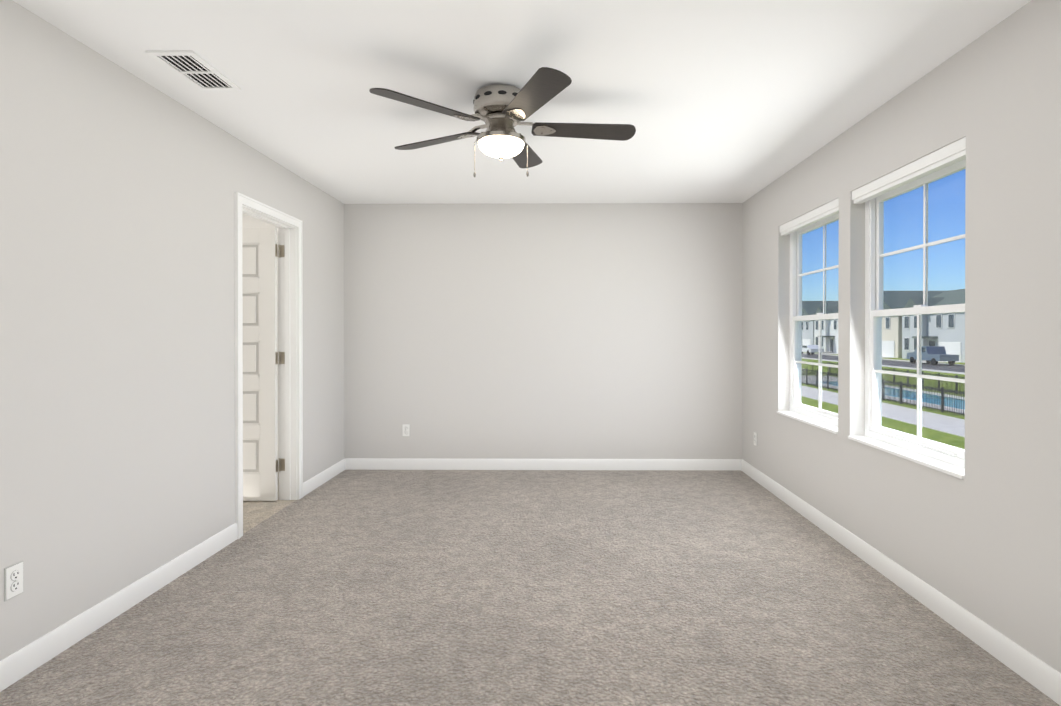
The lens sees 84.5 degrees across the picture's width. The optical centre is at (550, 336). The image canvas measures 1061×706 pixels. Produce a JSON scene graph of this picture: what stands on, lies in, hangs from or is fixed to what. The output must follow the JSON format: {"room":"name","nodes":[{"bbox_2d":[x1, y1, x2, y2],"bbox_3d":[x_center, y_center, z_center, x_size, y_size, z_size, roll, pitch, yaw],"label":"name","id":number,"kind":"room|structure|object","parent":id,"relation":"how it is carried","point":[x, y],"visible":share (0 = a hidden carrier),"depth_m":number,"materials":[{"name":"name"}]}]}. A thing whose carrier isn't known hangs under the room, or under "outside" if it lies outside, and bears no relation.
{"room":"empty bedroom","nodes":[
{"label":"empty bedroom","id":0,"kind":"room"},
{"bbox_2d":[0,0,343,660],"bbox_3d":[-1.987,0.067,2.066,0.120,2.540,6.840,0,0,1],"label":"wall","id":1,"kind":"structure","parent":0,"point":[119,186],"depth_m":2.58,"materials":[{"name":"grey paint"}]},
{"bbox_2d":[4,561,22,601],"bbox_3d":[-1.921,0.876,2.094,0.010,0.117,0.072,0,0,1],"label":"duplex electrical outlet","id":2,"kind":"object","parent":1,"relation":"attached to","point":[13,580],"visible":1,"depth_m":2.08,"materials":[{"name":"white plastic"}]},
{"bbox_2d":[0,523,236,691],"bbox_3d":[-1.929,1.190,1.156,0.014,0.100,4.771,0,0,1],"label":"baseboard","id":3,"kind":"structure","parent":1,"relation":"attached to","point":[22,662],"depth_m":2.49,"materials":[{"name":"white wood"}]},
{"bbox_2d":[242,227,284,500],"bbox_3d":[-2.395,0.206,4.333,0.806,2.022,0.167,0,0,1],"label":"door","id":4,"kind":"structure","parent":1,"relation":"in","point":[260,254],"depth_m":4.32,"materials":[{"name":"white wood"}]},
{"bbox_2d":[234,192,302,538],"bbox_3d":[-1.969,0.176,3.987,0.162,2.104,0.901,0,0,1],"label":"door frame","id":5,"kind":"structure","parent":1,"relation":"attached to","point":[240,199],"depth_m":4.37,"materials":[{"name":"white wood"}]},
{"bbox_2d":[303,458,347,496],"bbox_3d":[-1.893,1.175,4.891,0.014,0.100,0.898,0,0,1],"label":"baseboard","id":6,"kind":"structure","parent":1,"relation":"attached to","point":[319,479],"depth_m":4.87,"materials":[{"name":"white wood"}]},
{"bbox_2d":[242,213,278,460],"bbox_3d":[-2.741,0.053,5.333,1.449,2.540,0.120,0,0,1],"label":"wall","id":7,"kind":"structure","parent":0,"point":[248,221],"depth_m":5.26,"materials":[{"name":"white paint"}]},
{"bbox_2d":[13,0,1030,203],"bbox_3d":[-0.082,-1.263,2.042,3.930,0.120,6.840,0,0,1],"label":"ceiling","id":8,"kind":"structure","parent":0,"point":[726,101],"depth_m":2.70,"materials":[{"name":"white paint"}]},
{"bbox_2d":[146,51,240,90],"bbox_3d":[-1.606,-1.200,2.652,0.200,0.010,0.380,0,0,1],"label":"ceiling vent","id":9,"kind":"object","parent":8,"relation":"in","point":[193,68],"visible":1,"depth_m":2.63,"materials":[{"name":"white metal"}]},
{"bbox_2d":[369,67,635,176],"bbox_3d":[-0.210,-0.996,2.916,1.283,0.423,1.295,0,0,1],"label":"ceiling fan","id":10,"kind":"object","parent":8,"relation":"hanging from","point":[501,111],"visible":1,"depth_m":2.81,"materials":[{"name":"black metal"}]},
{"bbox_2d":[0,470,1059,705],"bbox_3d":[-0.102,1.287,2.053,3.650,0.100,6.600,0,0,1],"label":"floor carpet","id":11,"kind":"object","parent":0,"point":[542,588],"visible":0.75,"depth_m":2.60,"materials":[{"name":"grey carpet"}]},
{"bbox_2d":[344,203,742,458],"bbox_3d":[-0.070,0.052,5.407,3.650,2.540,0.120,0,0,1],"label":"wall","id":12,"kind":"structure","parent":0,"point":[551,331],"depth_m":5.35,"materials":[{"name":"grey paint"}]},
{"bbox_2d":[402,424,409,436],"bbox_3d":[-1.326,0.863,5.357,0.072,0.117,0.010,0,0,1],"label":"outlet","id":13,"kind":"object","parent":12,"relation":"attached to","point":[405,430],"visible":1,"depth_m":5.36,"materials":[{"name":"white plastic"}]},
{"bbox_2d":[348,458,739,470],"bbox_3d":[-0.081,1.173,5.345,3.630,0.100,0.014,0,0,1],"label":"baseboard","id":14,"kind":"structure","parent":12,"relation":"attached to","point":[353,463],"depth_m":5.34,"materials":[{"name":"white wood"}]},
{"bbox_2d":[742,0,1060,672],"bbox_3d":[1.803,0.067,2.030,0.160,2.540,6.840,0,0,1],"label":"wall","id":15,"kind":"structure","parent":0,"point":[982,540],"depth_m":2.38,"materials":[{"name":"grey paint"}]},
{"bbox_2d":[754,432,756,445],"bbox_3d":[1.745,0.874,4.974,0.010,0.117,0.072,0,0,1],"label":"outlet","id":16,"kind":"object","parent":15,"relation":"attached to","point":[755,438],"visible":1,"depth_m":4.96,"materials":[{"name":"white plastic"}]},
{"bbox_2d":[777,198,838,433],"bbox_3d":[1.815,-0.127,3.994,0.172,1.430,0.950,0,0,1],"label":"window","id":17,"kind":"structure","parent":15,"relation":"in","point":[796,229],"depth_m":4.18,"materials":[{"name":"white plastic"}]},
{"bbox_2d":[740,459,1060,705],"bbox_3d":[1.716,1.187,2.035,0.014,0.100,6.600,0,0,1],"label":"baseboard","id":18,"kind":"structure","parent":15,"relation":"attached to","point":[996,644],"depth_m":2.60,"materials":[{"name":"white wood"}]},
{"bbox_2d":[848,137,965,478],"bbox_3d":[1.805,-0.122,2.904,0.172,1.430,0.950,0,0,1],"label":"window","id":19,"kind":"structure","parent":15,"relation":"in","point":[941,163],"depth_m":2.98,"materials":[{"name":"white plastic"}]},
{"bbox_3d":[-0.882,1.412,2.061,5.530,0.149,6.840,0,0,1],"label":"floor","id":20,"kind":"structure","parent":0,"visible":0},
{"bbox_2d":[243,472,295,533],"bbox_3d":[-2.694,1.279,3.928,1.570,0.100,2.700,0,0,1],"label":"hall floor","id":21,"kind":"structure","parent":20,"relation":"on","point":[255,513],"depth_m":4.12,"materials":[{"name":"beige carpet"}]},
{"label":"outside","id":22,"kind":"structure","parent":0,"visible":0},
{"bbox_2d":[801,352,964,449],"bbox_3d":[169.663,3.409,168.356,460.000,1.840,500.000,0,0,1],"label":"ground","id":23,"kind":"structure","parent":22,"point":[942,419],"depth_m":38.40,"materials":[{"name":"grey concrete"}]},
{"bbox_2d":[802,345,823,354],"bbox_3d":[40.826,2.094,91.572,1.990,1.480,4.600,0,0,1],"label":"car","id":24,"kind":"object","parent":23,"relation":"on","point":[807,347],"depth_m":90.29,"materials":[{"name":"white paint"}]},
{"bbox_2d":[802,301,837,344],"bbox_3d":[52.357,-1.976,110.446,14.300,9.500,12.800,0,0,1],"label":"house","id":25,"kind":"structure","parent":23,"relation":"on","point":[816,305],"depth_m":107.95,"materials":[{"name":"grey"}]},
{"bbox_2d":[814,307,837,353],"bbox_3d":[52.233,-1.671,97.448,14.300,9.000,12.800,0,0,1],"label":"house","id":26,"kind":"structure","parent":23,"relation":"on","point":[831,326],"depth_m":98.41,"materials":[{"name":"white"}]},
{"bbox_2d":[801,362,964,416],"bbox_3d":[25.839,3.491,45.718,7.580,1.400,34.080,0,0,1],"label":"fence","id":27,"kind":"object","parent":23,"relation":"on","point":[828,381],"depth_m":38.44,"materials":[{"name":"black metal"}]},
{"bbox_2d":[882,291,944,357],"bbox_3d":[52.109,-1.865,84.447,14.300,9.500,12.800,0,0,1],"label":"house","id":28,"kind":"structure","parent":23,"relation":"on","point":[887,303],"depth_m":80.90,"materials":[{"name":"beige"}]},
{"bbox_2d":[907,346,958,364],"bbox_3d":[40.546,2.010,62.073,1.990,1.900,5.600,0,0,1],"label":"pickup","id":29,"kind":"object","parent":23,"relation":"on","point":[930,352],"depth_m":61.28,"materials":[{"name":"blue paint"}]},
{"bbox_2d":[902,289,964,362],"bbox_3d":[51.986,-1.560,71.449,14.300,9.000,12.800,0,0,1],"label":"house","id":30,"kind":"structure","parent":23,"relation":"on","point":[960,296],"depth_m":71.37,"materials":[{"name":"grey"}]}
]}

